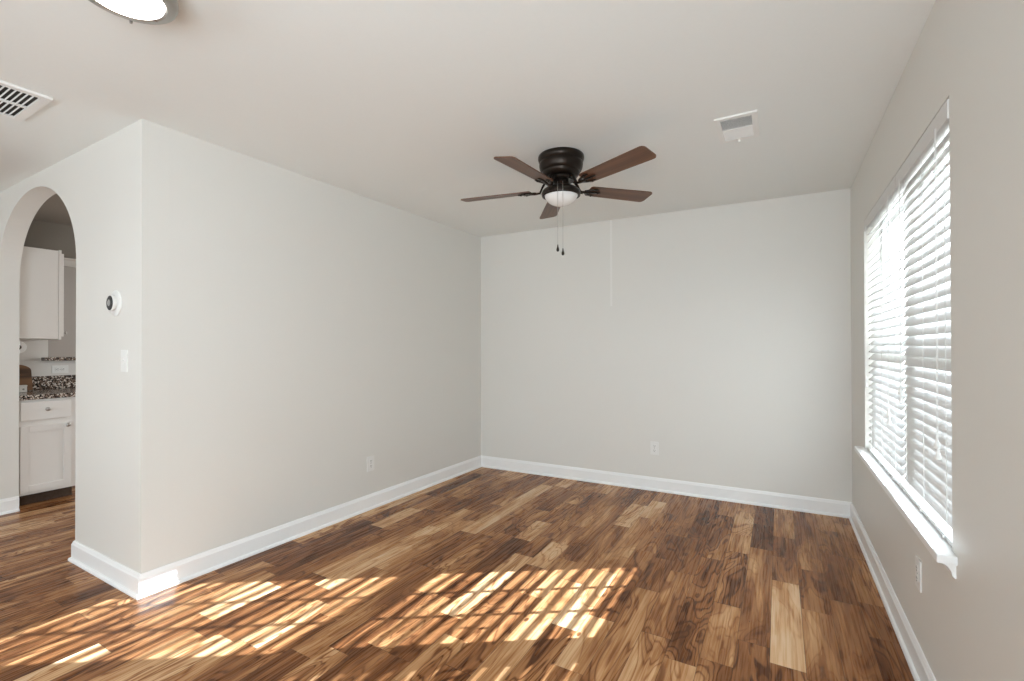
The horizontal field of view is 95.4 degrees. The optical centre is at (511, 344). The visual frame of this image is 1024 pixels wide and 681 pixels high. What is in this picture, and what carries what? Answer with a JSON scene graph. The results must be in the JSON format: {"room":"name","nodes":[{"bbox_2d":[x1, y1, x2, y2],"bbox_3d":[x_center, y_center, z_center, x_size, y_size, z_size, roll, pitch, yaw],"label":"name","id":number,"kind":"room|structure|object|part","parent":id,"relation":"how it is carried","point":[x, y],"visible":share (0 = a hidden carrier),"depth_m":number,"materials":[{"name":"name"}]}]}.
{"room":"empty living room","nodes":[
{"label":"empty living room","id":0,"kind":"room"},
{"bbox_2d":[19,258,75,375],"bbox_3d":[-3.748,0.085,5.308,0.120,2.440,2.999,0,0,30],"label":"wall","id":1,"kind":"structure","parent":0,"point":[36,349],"depth_m":4.24,"materials":[{"name":"paint"}]},
{"bbox_2d":[19,246,66,339],"bbox_3d":[-4.159,-0.426,4.031,0.436,0.774,0.367,0,0,30],"label":"upper cabinet","id":2,"kind":"object","parent":1,"relation":"attached to","point":[41,315],"visible":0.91,"depth_m":3.93,"materials":[{"name":"white wood"}]},
{"bbox_2d":[19,341,26,352],"bbox_3d":[-4.153,0.018,3.877,0.308,0.118,0.102,0,0,30],"label":"paper towel roll","id":3,"kind":"object","parent":2,"relation":"hanging from","point":[22,346],"visible":0.16,"depth_m":3.83,"materials":[{"name":"paper"}]},
{"bbox_3d":[-4.097,-0.426,4.139,0.436,0.774,0.018,0,0,30],"label":"frame","id":4,"kind":"part","parent":2,"relation":"part of","materials":[{"name":"white wood"}]},
{"bbox_3d":[-4.082,-0.426,4.153,0.393,0.720,0.019,0,0,30],"label":"door","id":5,"kind":"part","parent":2,"relation":"part of","materials":[{"name":"white wood"}]},
{"bbox_2d":[24,219,75,258],"bbox_3d":[-3.685,-0.972,5.277,0.030,0.325,2.999,0,0,30],"label":"wall","id":6,"kind":"structure","parent":1,"relation":"attached to","point":[41,234],"depth_m":4.29,"materials":[{"name":"beige paint"}]},
{"bbox_2d":[32,375,75,389],"bbox_3d":[-4.119,0.351,4.515,0.020,0.120,1.252,0,0,30],"label":"backsplash","id":7,"kind":"structure","parent":1,"relation":"attached to","point":[58,381],"depth_m":4.30,"materials":[{"name":"stone"}]},
{"bbox_2d":[41,357,75,360],"bbox_3d":[-4.049,0.139,4.797,0.305,0.032,1.195,0,0,30],"label":"bar ledge","id":8,"kind":"object","parent":1,"relation":"attached to","point":[42,358],"visible":0.2,"depth_m":4.28,"materials":[{"name":"stone"}]},
{"bbox_2d":[52,365,67,372],"bbox_3d":[-4.220,0.235,4.353,0.009,0.072,0.116,0,0,30],"label":"outlet","id":9,"kind":"object","parent":1,"relation":"attached to","point":[62,368],"visible":1,"depth_m":4.35,"materials":[{"name":"white plastic"}]},
{"bbox_2d":[48,266,75,356],"bbox_3d":[-5.225,0.093,6.171,2.900,2.440,3.269,0,0,30],"label":"wall","id":10,"kind":"structure","parent":0,"point":[65,347],"depth_m":6.73,"materials":[{"name":"paint"}]},
{"bbox_2d":[0,119,168,573],"bbox_3d":[-3.240,0.072,3.221,3.175,2.440,0.120,0,0,30],"label":"wall","id":11,"kind":"structure","parent":0,"point":[114,191],"depth_m":2.55,"materials":[{"name":"paint"}]},
{"bbox_2d":[0,496,19,514],"bbox_3d":[-3.865,1.238,3.558,0.026,0.115,0.146,0,0,30],"label":"baseboard","id":12,"kind":"object","parent":11,"relation":"attached to","point":[8,505],"visible":1,"depth_m":3.58,"materials":[{"name":"white wood"}]},
{"bbox_2d":[68,541,139,599],"bbox_3d":[-2.258,1.229,2.569,0.883,0.115,0.026,0,0,30],"label":"baseboard","id":13,"kind":"structure","parent":11,"relation":"attached to","point":[117,575],"depth_m":2.54,"materials":[{"name":"white wood"}]},
{"bbox_2d":[106,290,121,315],"bbox_3d":[-2.155,-0.222,2.513,0.140,0.140,0.034,0,0,30],"label":"thermostat","id":14,"kind":"object","parent":11,"relation":"attached to","point":[114,301],"visible":1,"depth_m":2.50,"materials":[{"name":"white plastic"}]},
{"bbox_2d":[121,350,127,371],"bbox_3d":[-2.057,0.089,2.464,0.072,0.116,0.018,0,0,30],"label":"light switch","id":15,"kind":"object","parent":11,"relation":"attached to","point":[124,353],"visible":1,"depth_m":2.46,"materials":[{"name":"white plastic"}]},
{"bbox_2d":[168,129,480,563],"bbox_3d":[-1.135,0.072,3.755,0.120,2.440,2.903,0,0,31],"label":"wall","id":16,"kind":"structure","parent":0,"point":[317,329],"depth_m":3.15,"materials":[{"name":"paint"}]},
{"bbox_2d":[137,456,481,599],"bbox_3d":[-1.106,1.233,3.648,0.026,0.115,3.045,0,0,31],"label":"baseboard","id":17,"kind":"structure","parent":16,"relation":"attached to","point":[156,580],"depth_m":3.00,"materials":[{"name":"white wood"}]},
{"bbox_2d":[367,455,373,471],"bbox_3d":[-1.110,0.938,3.663,0.009,0.116,0.072,0,0,31],"label":"outlet","id":18,"kind":"object","parent":16,"relation":"attached to","point":[370,460],"visible":1,"depth_m":3.66,"materials":[{"name":"white plastic"}]},
{"bbox_2d":[0,467,913,680],"bbox_3d":[-3.618,1.347,2.205,9.717,0.120,8.545,0,0,30],"label":"floor","id":19,"kind":"structure","parent":0,"point":[482,573],"depth_m":2.33,"materials":[{"name":"brown wood"}]},
{"bbox_2d":[19,397,75,505],"bbox_3d":[-4.059,0.872,3.967,0.662,0.852,0.351,0,0,30],"label":"base cabinet","id":20,"kind":"object","parent":19,"relation":"on","point":[47,427],"visible":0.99,"depth_m":3.82,"materials":[{"name":"wood"}]},
{"bbox_3d":[-3.810,0.919,3.814,0.019,0.525,0.309,0,0,30],"label":"door","id":21,"kind":"part","parent":20,"relation":"part of","materials":[{"name":"white wood"}]},
{"bbox_3d":[-3.811,0.539,3.816,0.019,0.148,0.309,0,0,30],"label":"drawer","id":22,"kind":"part","parent":20,"relation":"part of","materials":[{"name":"white wood"}]},
{"bbox_2d":[19,387,75,400],"bbox_3d":[-3.848,0.429,4.359,0.644,0.038,1.252,0,0,30],"label":"countertop","id":23,"kind":"structure","parent":20,"relation":"on","point":[58,392],"depth_m":3.89,"materials":[{"name":"stone"}]},
{"bbox_2d":[19,385,26,391],"bbox_3d":[-4.160,0.378,3.961,0.048,0.059,0.048,0,0,30],"label":"box","id":24,"kind":"object","parent":23,"relation":"on","point":[22,388],"visible":0.81,"depth_m":3.94,"materials":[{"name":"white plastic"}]},
{"bbox_2d":[19,365,32,390],"bbox_3d":[-4.285,0.290,4.021,0.076,0.229,0.200,0,0,30],"label":"cutting board","id":25,"kind":"object","parent":23,"relation":"on","point":[25,375],"visible":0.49,"depth_m":4.07,"materials":[{"name":"brown wood"}]},
{"bbox_2d":[0,0,935,266],"bbox_3d":[-3.623,-1.203,2.220,9.717,0.140,8.545,0,0,30],"label":"ceiling","id":26,"kind":"structure","parent":0,"point":[410,106],"depth_m":2.12,"materials":[{"name":"paint"}]},
{"bbox_2d":[0,80,52,121],"bbox_3d":[-2.492,-1.150,2.023,0.425,0.012,0.620,0,0,30],"label":"ceiling vent","id":27,"kind":"object","parent":26,"relation":"in","point":[17,103],"visible":1,"depth_m":2.21,"materials":[{"name":"metal"}]},
{"bbox_2d":[89,0,178,24],"bbox_3d":[-1.198,-1.108,1.440,0.275,0.108,0.275,0,0,30],"label":"ceiling light","id":28,"kind":"object","parent":26,"relation":"attached to","point":[152,12],"visible":1,"depth_m":1.48,"materials":[{"name":"white glass"}]},
{"bbox_2d":[461,146,655,254],"bbox_3d":[0.275,-0.839,2.835,1.246,0.635,1.208,0,0,30],"label":"ceiling fan","id":29,"kind":"object","parent":26,"relation":"hanging from","point":[559,167],"visible":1,"depth_m":2.76,"materials":[{"name":"brown wood"}]},
{"bbox_3d":[-0.100,-0.940,2.973,0.452,0.040,0.130,0,0,15],"label":"blade","id":30,"kind":"part","parent":29,"relation":"part of","materials":[{"name":"brown wood"}]},
{"bbox_3d":[0.075,-0.940,2.516,0.130,0.042,0.452,0,0,33],"label":"blade","id":31,"kind":"part","parent":29,"relation":"part of","materials":[{"name":"brown wood"}]},
{"bbox_3d":[0.280,-0.954,3.280,0.130,0.031,0.452,0,0,-3],"label":"blade","id":32,"kind":"part","parent":29,"relation":"part of","materials":[{"name":"brown wood"}]},
{"bbox_3d":[0.302,-0.885,2.864,0.205,0.070,0.205,0,0,30],"label":"lamp shade","id":33,"kind":"part","parent":29,"relation":"part of","materials":[{"name":"white glass"}]},
{"bbox_3d":[0.563,-0.974,2.541,0.130,0.040,0.452,0,0,-39],"label":"blade","id":34,"kind":"part","parent":29,"relation":"part of","materials":[{"name":"brown wood"}]},
{"bbox_3d":[0.690,-0.971,3.013,0.452,0.040,0.130,0,0,-21],"label":"blade","id":35,"kind":"part","parent":29,"relation":"part of","materials":[{"name":"brown wood"}]},
{"bbox_2d":[714,110,759,143],"bbox_3d":[1.205,-1.149,2.490,0.200,0.022,0.316,0,0,30],"label":"ceiling vent","id":36,"kind":"object","parent":26,"relation":"in","point":[737,127],"visible":1,"depth_m":2.47,"materials":[{"name":"metal"}]},
{"bbox_2d":[481,189,851,501],"bbox_3d":[1.084,0.071,4.297,3.628,2.440,0.150,0,0,28],"label":"wall","id":37,"kind":"structure","parent":0,"point":[723,342],"depth_m":4.01,"materials":[{"name":"paint"}]},
{"bbox_2d":[650,441,658,454],"bbox_3d":[1.257,0.917,4.111,0.072,0.116,0.009,0,0,28],"label":"outlet","id":38,"kind":"object","parent":37,"relation":"attached to","point":[654,446],"visible":1,"depth_m":4.11,"materials":[{"name":"white plastic"}]},
{"bbox_2d":[481,455,851,517],"bbox_3d":[1.087,1.233,4.190,3.224,0.115,0.026,0,0,28],"label":"baseboard","id":39,"kind":"structure","parent":37,"relation":"attached to","point":[836,508],"depth_m":4.00,"materials":[{"name":"white wood"}]},
{"bbox_2d":[850,0,1023,680],"bbox_3d":[0.494,0.045,-0.228,0.150,2.440,8.395,0,0,30],"label":"wall","id":40,"kind":"structure","parent":0,"point":[969,54],"depth_m":1.30,"materials":[{"name":"paint"}]},
{"bbox_2d":[849,503,936,680],"bbox_3d":[0.457,1.208,-0.126,0.026,0.115,8.245,0,0,30],"label":"baseboard","id":41,"kind":"structure","parent":40,"relation":"attached to","point":[920,669],"depth_m":2.13,"materials":[{"name":"white wood"}]},
{"bbox_2d":[854,446,957,565],"bbox_3d":[1.806,0.660,2.175,0.135,0.028,1.795,0,0,30],"label":"sill","id":42,"kind":"structure","parent":40,"relation":"attached to","point":[940,549],"depth_m":1.77,"materials":[{"name":"white wood"}]},
{"bbox_2d":[881,140,949,354],"bbox_3d":[1.890,-0.063,2.131,0.060,1.430,1.685,0,0,30],"label":"window","id":43,"kind":"structure","parent":40,"relation":"in","point":[891,236],"depth_m":2.56,"materials":[{"name":"glass"}]},
{"bbox_2d":[864,176,909,485],"bbox_3d":[1.989,-0.065,2.493,0.078,1.418,0.898,0,0,30],"label":"window blind","id":44,"kind":"object","parent":43,"relation":"attached to","point":[887,434],"visible":0.9,"depth_m":2.41,"materials":[{"name":"white plastic"}]},
{"bbox_3d":[2.136,-0.265,2.814,0.002,0.900,0.002,0,0,30],"label":"tilt cord","id":45,"kind":"part","parent":44,"relation":"part of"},
{"bbox_3d":[2.130,-0.247,2.803,0.002,0.935,0.002,0,0,30],"label":"tilt cord","id":46,"kind":"part","parent":44,"relation":"part of","materials":[{"name":"white fabric"}]},
{"bbox_3d":[2.162,-0.051,2.777,0.041,1.359,0.002,0,0,30],"label":"ladder cord","id":47,"kind":"part","parent":44,"relation":"part of","materials":[{"name":"white fabric"}]},
{"bbox_3d":[1.997,-0.052,2.489,0.041,1.359,0.002,0,0,30],"label":"ladder cord","id":48,"kind":"part","parent":44,"relation":"part of","materials":[{"name":"white fabric"}]},
{"bbox_3d":[1.813,-0.203,2.249,0.002,1.030,0.002,0,0,30],"label":"lift cord","id":49,"kind":"part","parent":44,"relation":"part of","materials":[{"name":"white fabric"}]},
{"bbox_3d":[1.807,-0.185,2.239,0.002,1.065,0.002,0,0,30],"label":"lift cord","id":50,"kind":"part","parent":44,"relation":"part of","materials":[{"name":"white fabric"}]},
{"bbox_3d":[1.997,0.636,2.485,0.050,0.014,0.891,0,0,30],"label":"rail","id":51,"kind":"part","parent":44,"relation":"part of","materials":[{"name":"white plastic"}]},
{"bbox_3d":[1.832,-0.053,2.200,0.041,1.359,0.002,0,0,30],"label":"ladder cord","id":52,"kind":"part","parent":44,"relation":"part of","materials":[{"name":"white fabric"}]},
{"bbox_3d":[2.088,-0.367,2.456,0.024,0.760,0.835,0,0,30],"label":"sash","id":53,"kind":"part","parent":43,"relation":"part of","materials":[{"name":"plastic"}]},
{"bbox_2d":[896,99,951,545],"bbox_3d":[1.577,-0.068,1.774,0.078,1.418,0.749,0,0,30],"label":"window blind","id":54,"kind":"object","parent":43,"relation":"attached to","point":[928,459],"visible":0.84,"depth_m":1.76,"materials":[{"name":"white plastic"}]},
{"bbox_3d":[1.684,-0.269,2.024,0.002,0.900,0.002,0,0,30],"label":"tilt cord","id":55,"kind":"part","parent":54,"relation":"part of","materials":[{"name":"white fabric"}]},
{"bbox_3d":[1.678,-0.251,2.014,0.002,0.935,0.002,0,0,30],"label":"tilt cord","id":56,"kind":"part","parent":54,"relation":"part of","materials":[{"name":"white fabric"}]},
{"bbox_3d":[1.723,-0.054,2.010,0.041,1.359,0.002,0,0,30],"label":"ladder cord","id":57,"kind":"part","parent":54,"relation":"part of","materials":[{"name":"white fabric"}]},
{"bbox_3d":[1.585,0.633,1.766,0.050,0.014,0.742,0,0,30],"label":"rail","id":58,"kind":"part","parent":54,"relation":"part of","materials":[{"name":"white plastic"}]},
{"bbox_3d":[1.585,-0.056,1.770,0.041,1.359,0.002,0,0,30],"label":"ladder cord","id":59,"kind":"part","parent":54,"relation":"part of","materials":[{"name":"white fabric"}]},
{"bbox_3d":[1.418,-0.206,1.559,0.002,1.030,0.002,0,0,30],"label":"lift cord","id":60,"kind":"part","parent":54,"relation":"part of","materials":[{"name":"white fabric"}]},
{"bbox_3d":[1.412,-0.189,1.549,0.002,1.065,0.002,0,0,30],"label":"lift cord","id":61,"kind":"part","parent":54,"relation":"part of","materials":[{"name":"white fabric"}]},
{"bbox_3d":[1.448,-0.057,1.529,0.041,1.359,0.002,0,0,30],"label":"ladder cord","id":62,"kind":"part","parent":54,"relation":"part of","materials":[{"name":"white fabric"}]},
{"bbox_3d":[1.667,-0.370,1.721,0.024,0.760,0.660,0,0,30],"label":"sash","id":63,"kind":"part","parent":43,"relation":"part of","materials":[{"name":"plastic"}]},
{"bbox_2d":[915,555,921,592],"bbox_3d":[1.568,0.885,1.800,0.009,0.116,0.072,0,0,30],"label":"outlet","id":64,"kind":"object","parent":40,"relation":"attached to","point":[918,565],"visible":1,"depth_m":1.79,"materials":[{"name":"white plastic"}]},
{"bbox_2d":[943,564,955,578],"bbox_3d":[1.779,0.697,2.190,0.028,0.046,1.755,0,0,30],"label":"trim","id":65,"kind":"structure","parent":40,"relation":"attached to","point":[951,568],"depth_m":1.43,"materials":[{"name":"white wood"}]}
]}

